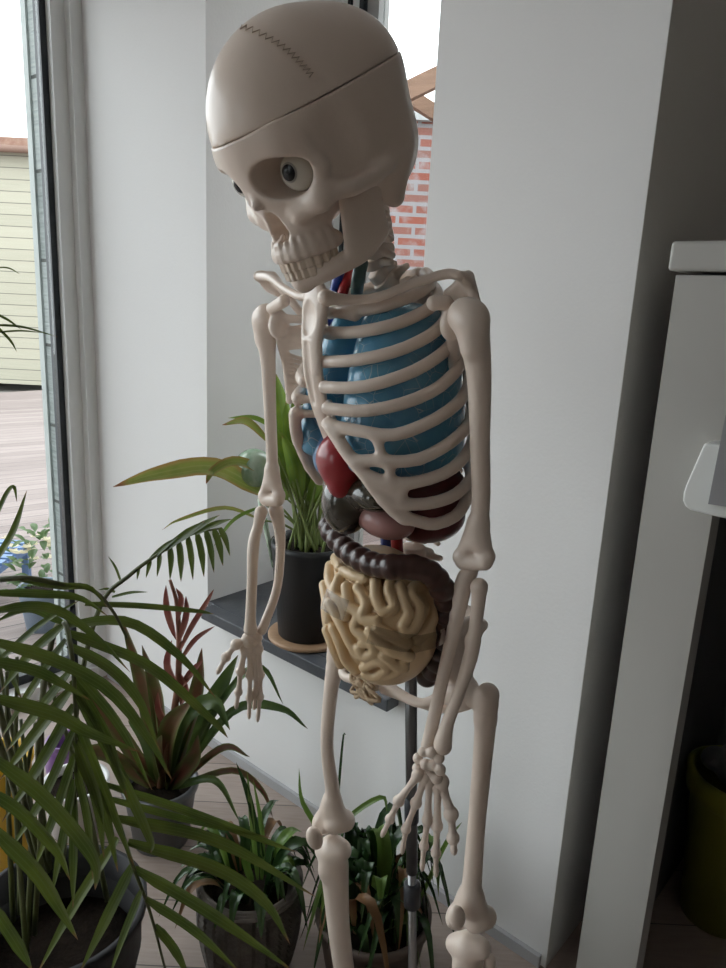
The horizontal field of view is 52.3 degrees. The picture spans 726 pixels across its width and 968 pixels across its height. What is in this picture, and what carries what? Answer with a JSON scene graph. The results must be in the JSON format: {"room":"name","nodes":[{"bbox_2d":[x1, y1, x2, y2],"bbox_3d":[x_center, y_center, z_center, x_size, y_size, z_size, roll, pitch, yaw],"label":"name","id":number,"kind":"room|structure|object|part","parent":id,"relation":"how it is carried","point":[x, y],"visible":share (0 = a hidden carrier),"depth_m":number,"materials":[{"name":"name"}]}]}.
{"room":"science classroom","nodes":[
{"label":"science classroom","id":0,"kind":"room"},
{"bbox_2d":[27,0,66,656],"bbox_3d":[-0.926,-0.553,2.965,0.090,2.850,0.662,15,18,39],"label":"wall","id":1,"kind":"structure","parent":0,"point":[29,2],"depth_m":2.69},
{"bbox_2d":[19,0,62,655],"bbox_3d":[-1.107,-0.534,2.854,0.035,2.850,0.270,15,18,39],"label":"trim","id":2,"kind":"structure","parent":1,"relation":"attached to","point":[23,3],"depth_m":2.70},
{"bbox_2d":[0,675,725,967],"bbox_3d":[0.103,1.487,0.469,5.150,0.100,6.800,15,18,39],"label":"floor","id":3,"kind":"structure","parent":0,"point":[673,941],"depth_m":1.86,"materials":[{"name":"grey wood"}]},
{"bbox_2d":[0,737,33,871],"bbox_3d":[-0.846,0.837,1.765,0.136,0.441,0.136,3,14,0],"label":"pot","id":4,"kind":"object","parent":3,"relation":"on","point":[3,856],"visible":0.1,"depth_m":1.71,"materials":[{"name":"orange"}]},
{"bbox_2d":[45,729,69,773],"bbox_3d":[-0.912,0.853,2.264,0.112,0.163,0.112,3,14,0],"label":"vase","id":5,"kind":"object","parent":3,"relation":"on","point":[48,766],"visible":0.09,"depth_m":2.21,"materials":[{"name":"purple glass"}]},
{"bbox_2d":[0,845,146,967],"bbox_3d":[-0.616,0.985,1.512,0.342,0.299,0.342,3,14,0],"label":"pot","id":6,"kind":"object","parent":3,"relation":"on","point":[69,952],"depth_m":1.54,"materials":[{"name":"grey plastic"}]},
{"bbox_2d":[44,763,109,842],"bbox_3d":[-0.812,0.906,2.100,0.182,0.149,0.182,3,14,0],"label":"planter","id":7,"kind":"object","parent":3,"relation":"on","point":[56,829],"visible":0.15,"depth_m":2.06,"materials":[{"name":"grey"}]},
{"bbox_2d":[0,267,313,967],"bbox_3d":[-0.434,0.423,1.285,0.498,1.514,0.654,-7,17,-34],"label":"potted palm","id":8,"kind":"object","parent":3,"relation":"on","point":[82,903],"visible":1,"depth_m":1.14,"materials":[{"name":"plant"}]},
{"bbox_2d":[121,772,198,856],"bbox_3d":[-0.565,0.908,2.066,0.208,0.184,0.208,3,14,0],"label":"pot","id":9,"kind":"object","parent":3,"relation":"on","point":[176,790],"depth_m":2.03,"materials":[{"name":"grey ceramic"}]},
{"bbox_2d":[90,579,307,856],"bbox_3d":[-0.462,0.625,1.994,0.633,0.778,0.208,3,14,0],"label":"bromeliad","id":10,"kind":"object","parent":3,"relation":"on","point":[182,734],"visible":0.75,"depth_m":2.00,"materials":[{"name":"plant"}]},
{"bbox_2d":[159,763,317,967],"bbox_3d":[-0.269,0.846,1.708,0.351,0.506,0.340,3,14,0],"label":"plant","id":11,"kind":"object","parent":3,"relation":"on","point":[288,900],"visible":0.73,"depth_m":1.64,"materials":[{"name":"plant"}]},
{"bbox_2d":[196,842,302,967],"bbox_3d":[-0.262,0.995,1.713,0.243,0.216,0.243,3,14,0],"label":"pot","id":12,"kind":"object","parent":3,"relation":"on","point":[257,923],"depth_m":1.63,"materials":[{"name":"ceramic"}]},
{"bbox_2d":[206,0,499,967],"bbox_3d":[0.037,0.575,1.211,0.577,2.316,0.492,3,14,0],"label":"skeleton","id":13,"kind":"object","parent":3,"relation":"on","point":[311,119],"visible":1,"depth_m":0.91,"materials":[{"name":"plastic"}]},
{"bbox_2d":[349,673,380,705],"bbox_3d":[-0.001,0.314,1.131,0.025,0.046,0.087,-6,17,-32],"label":"model","id":14,"kind":"object","parent":13,"relation":"attached to","point":[365,690],"visible":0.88,"depth_m":1.12,"materials":[{"name":"plastic"}]},
{"bbox_2d":[298,733,461,967],"bbox_3d":[0.061,0.856,1.659,0.353,0.621,0.369,13,17,35],"label":"plant","id":15,"kind":"object","parent":3,"relation":"on","point":[378,916],"visible":0.62,"depth_m":1.60,"materials":[{"name":"plant"}]},
{"bbox_3d":[0.020,1.037,1.685,0.262,0.174,0.262,3,14,0],"label":"pot","id":16,"kind":"part","parent":15,"relation":"part of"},
{"bbox_2d":[576,241,725,967],"bbox_3d":[1.120,0.412,1.420,1.012,1.621,0.894,15,18,39],"label":"storage unit","id":17,"kind":"object","parent":3,"relation":"on","point":[670,701],"visible":0.98,"depth_m":1.41,"materials":[{"name":"grey"}]},
{"bbox_2d":[683,440,725,517],"bbox_3d":[0.605,-0.009,1.244,0.102,0.121,0.055,15,18,39],"label":"tray","id":18,"kind":"object","parent":17,"relation":"on","point":[705,490],"depth_m":1.23,"materials":[{"name":"white"}]},
{"bbox_2d":[680,745,725,938],"bbox_3d":[0.924,0.911,1.871,0.252,0.412,0.252,3,14,0],"label":"waste bin","id":19,"kind":"object","parent":3,"relation":"on","point":[703,884],"visible":0.89,"depth_m":1.83,"materials":[{"name":"plastic"}]},
{"bbox_2d":[700,744,725,784],"bbox_3d":[0.915,0.705,1.835,0.141,0.092,0.139,3,14,0],"label":"bag","id":20,"kind":"object","parent":19,"relation":"in","point":[713,758],"visible":1,"depth_m":1.82,"materials":[{"name":"black plastic"}]},
{"bbox_2d":[81,0,672,967],"bbox_3d":[-0.028,-0.432,2.241,1.930,2.750,0.620,15,18,39],"label":"wall","id":21,"kind":"structure","parent":0,"point":[545,116],"depth_m":1.71,"materials":[{"name":"paint"}]},
{"bbox_2d":[201,580,398,711],"bbox_3d":[-0.049,0.442,2.345,0.803,0.036,0.580,15,18,39],"label":"windowsill","id":22,"kind":"structure","parent":21,"relation":"attached to","point":[228,611],"depth_m":2.28,"materials":[{"name":"stone"}]},
{"bbox_2d":[268,622,326,652],"bbox_3d":[-0.164,0.446,2.205,0.236,0.013,0.236,3,14,0],"label":"wooden coaster","id":23,"kind":"object","parent":22,"relation":"on","point":[274,637],"visible":0.38,"depth_m":2.12,"materials":[{"name":"brown wood"}]},
{"bbox_2d":[113,374,333,644],"bbox_3d":[-0.304,0.092,2.007,0.670,0.752,0.240,-7,17,-35],"label":"potted plant","id":24,"kind":"object","parent":23,"relation":"on","point":[298,607],"visible":0.73,"depth_m":2.06,"materials":[{"name":"plant"}]},
{"bbox_2d":[239,448,272,567],"bbox_3d":[-0.316,0.067,2.133,0.112,0.344,0.112,-3,15,-23],"label":"globe","id":25,"kind":"object","parent":24,"relation":"in","point":[257,457],"visible":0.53,"depth_m":2.06},
{"bbox_3d":[-0.310,-0.045,2.105,0.112,0.112,0.112,3,14,0],"label":"bulb","id":26,"kind":"part","parent":25,"relation":"part of","materials":[{"name":"green glass"}]},
{"bbox_3d":[-0.278,0.140,2.136,0.063,0.204,0.018,7,15,17],"label":"spout","id":27,"kind":"part","parent":25,"relation":"part of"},
{"bbox_3d":[-0.183,0.066,2.105,0.012,0.271,0.100,16,19,42],"label":"stem","id":28,"kind":"part","parent":24,"relation":"part of","materials":[{"name":"green plant"}]},
{"bbox_3d":[-0.204,0.064,2.133,0.012,0.259,0.099,-5,16,-27],"label":"stem","id":29,"kind":"part","parent":24,"relation":"part of","materials":[{"name":"green plant"}]},
{"bbox_3d":[-0.178,0.076,2.098,0.075,0.255,0.040,3,14,0],"label":"stem","id":30,"kind":"part","parent":24,"relation":"part of","materials":[{"name":"green plant"}]},
{"bbox_3d":[-0.169,0.084,2.121,0.012,0.232,0.140,6,14,13],"label":"stem","id":31,"kind":"part","parent":24,"relation":"part of","materials":[{"name":"green plant"}]},
{"bbox_3d":[-0.168,0.064,2.119,0.036,0.270,0.135,3,14,0],"label":"stem","id":32,"kind":"part","parent":24,"relation":"part of","materials":[{"name":"green plant"}]},
{"bbox_3d":[-0.150,0.062,2.088,0.068,0.290,0.040,3,14,0],"label":"stem","id":33,"kind":"part","parent":24,"relation":"part of","materials":[{"name":"green plant"}]},
{"bbox_3d":[-0.136,0.072,2.078,0.105,0.277,0.088,3,14,0],"label":"stem","id":34,"kind":"part","parent":24,"relation":"part of","materials":[{"name":"green plant"}]},
{"bbox_3d":[-0.125,0.092,2.124,0.009,0.216,0.068,4,14,6],"label":"stem","id":35,"kind":"part","parent":24,"relation":"part of","materials":[{"name":"green plant"}]},
{"bbox_3d":[-0.101,0.096,2.099,0.033,0.224,0.094,3,14,0],"label":"stem","id":36,"kind":"part","parent":24,"relation":"part of","materials":[{"name":"green plant"}]},
{"bbox_2d":[271,530,333,644],"bbox_3d":[-0.157,0.300,2.168,0.228,0.284,0.228,3,14,0],"label":"pot","id":37,"kind":"object","parent":23,"relation":"on","point":[298,607],"depth_m":2.09,"materials":[{"name":"black plastic"}]},
{"bbox_2d":[107,674,541,967],"bbox_3d":[-0.297,0.935,2.335,1.898,0.030,0.012,15,18,39],"label":"baseboard","id":38,"kind":"structure","parent":21,"relation":"attached to","point":[505,938],"depth_m":2.21,"materials":[{"name":"grey"}]},
{"bbox_2d":[333,0,389,545],"bbox_3d":[0.209,-0.643,2.327,0.791,2.100,0.078,15,18,39],"label":"window","id":39,"kind":"structure","parent":21,"relation":"in","point":[379,9],"depth_m":2.31,"materials":[{"name":"grey"}]},
{"bbox_2d":[545,0,725,967],"bbox_3d":[1.180,-0.374,2.245,0.100,2.750,2.199,15,18,39],"label":"wall","id":40,"kind":"structure","parent":0,"point":[686,200],"depth_m":1.50,"materials":[{"name":"paint"}]},
{"label":"outside","id":41,"kind":"structure","parent":0,"visible":0},
{"bbox_2d":[0,383,41,392],"bbox_3d":[-0.012,0.246,6.245,36.000,0.100,40.000,3,14,0],"label":"ground","id":42,"kind":"structure","parent":41,"point":[4,387],"depth_m":12.34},
{"bbox_2d":[0,137,41,384],"bbox_3d":[-7.399,-3.720,12.480,5.420,3.591,3.010,3,14,0],"label":"garden shed","id":43,"kind":"object","parent":42,"relation":"on","point":[18,298],"visible":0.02,"depth_m":11.29,"materials":[{"name":"beige wood"}]},
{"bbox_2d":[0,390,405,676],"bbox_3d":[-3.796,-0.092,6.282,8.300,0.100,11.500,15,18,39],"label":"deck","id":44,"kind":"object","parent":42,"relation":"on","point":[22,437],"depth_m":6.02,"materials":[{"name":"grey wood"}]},
{"bbox_2d":[0,539,34,575],"bbox_3d":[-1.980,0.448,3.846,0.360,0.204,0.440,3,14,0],"label":"garden chair","id":45,"kind":"object","parent":44,"relation":"on","point":[25,569],"visible":0.33,"depth_m":3.90,"materials":[{"name":"blue"}]},
{"bbox_3d":[-1.831,0.423,4.021,0.035,0.181,0.035,3,14,0],"label":"leg","id":46,"kind":"part","parent":45,"relation":"part of","materials":[{"name":"blue"}]},
{"bbox_2d":[1,518,54,633],"bbox_3d":[-1.477,0.425,3.416,0.415,0.502,0.401,3,14,0],"label":"flowering shrub","id":47,"kind":"object","parent":44,"relation":"on","point":[30,619],"visible":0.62,"depth_m":3.38,"materials":[{"name":"green plant"}]},
{"bbox_2d":[17,577,54,633],"bbox_3d":[-1.486,0.570,3.458,0.232,0.199,0.232,3,14,0],"label":"pot","id":48,"kind":"object","parent":44,"relation":"on","point":[30,619],"depth_m":3.39,"materials":[{"name":"grey"}]},
{"bbox_2d":[389,122,432,270],"bbox_3d":[1.543,-0.848,4.995,6.000,2.773,0.240,3,14,0],"label":"wall","id":49,"kind":"structure","parent":42,"relation":"on","point":[409,219],"depth_m":4.67,"materials":[{"name":"brick"}]},
{"bbox_2d":[414,111,431,121],"bbox_3d":[1.611,-2.226,4.651,6.000,0.070,0.340,3,14,0],"label":"trim","id":50,"kind":"structure","parent":49,"relation":"on","point":[419,118],"depth_m":4.49,"materials":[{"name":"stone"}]},
{"bbox_2d":[407,66,436,101],"bbox_3d":[0.578,-1.258,4.060,3.765,3.929,0.100,3,14,0],"label":"pergola beam","id":51,"kind":"structure","parent":42,"relation":"on","point":[423,83],"depth_m":3.81,"materials":[{"name":"brown wood"}]},
{"bbox_2d":[412,96,433,121],"bbox_3d":[0.352,-0.953,4.432,1.426,3.135,0.070,3,14,0],"label":"pergola beam","id":52,"kind":"structure","parent":42,"relation":"on","point":[424,106],"depth_m":4.11,"materials":[{"name":"brown wood"}]},
{"bbox_3d":[-2.327,-0.283,1.194,3.492,2.750,4.038,3,14,0],"label":"wall","id":53,"kind":"structure","parent":0,"visible":0},
{"bbox_2d":[0,0,106,712],"bbox_3d":[-2.163,-0.257,1.392,0.145,2.620,3.500,15,18,39],"label":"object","id":54,"kind":"structure","parent":53,"relation":"in","point":[58,37],"depth_m":2.58,"materials":[{"name":"grey painted wood"}]}
]}

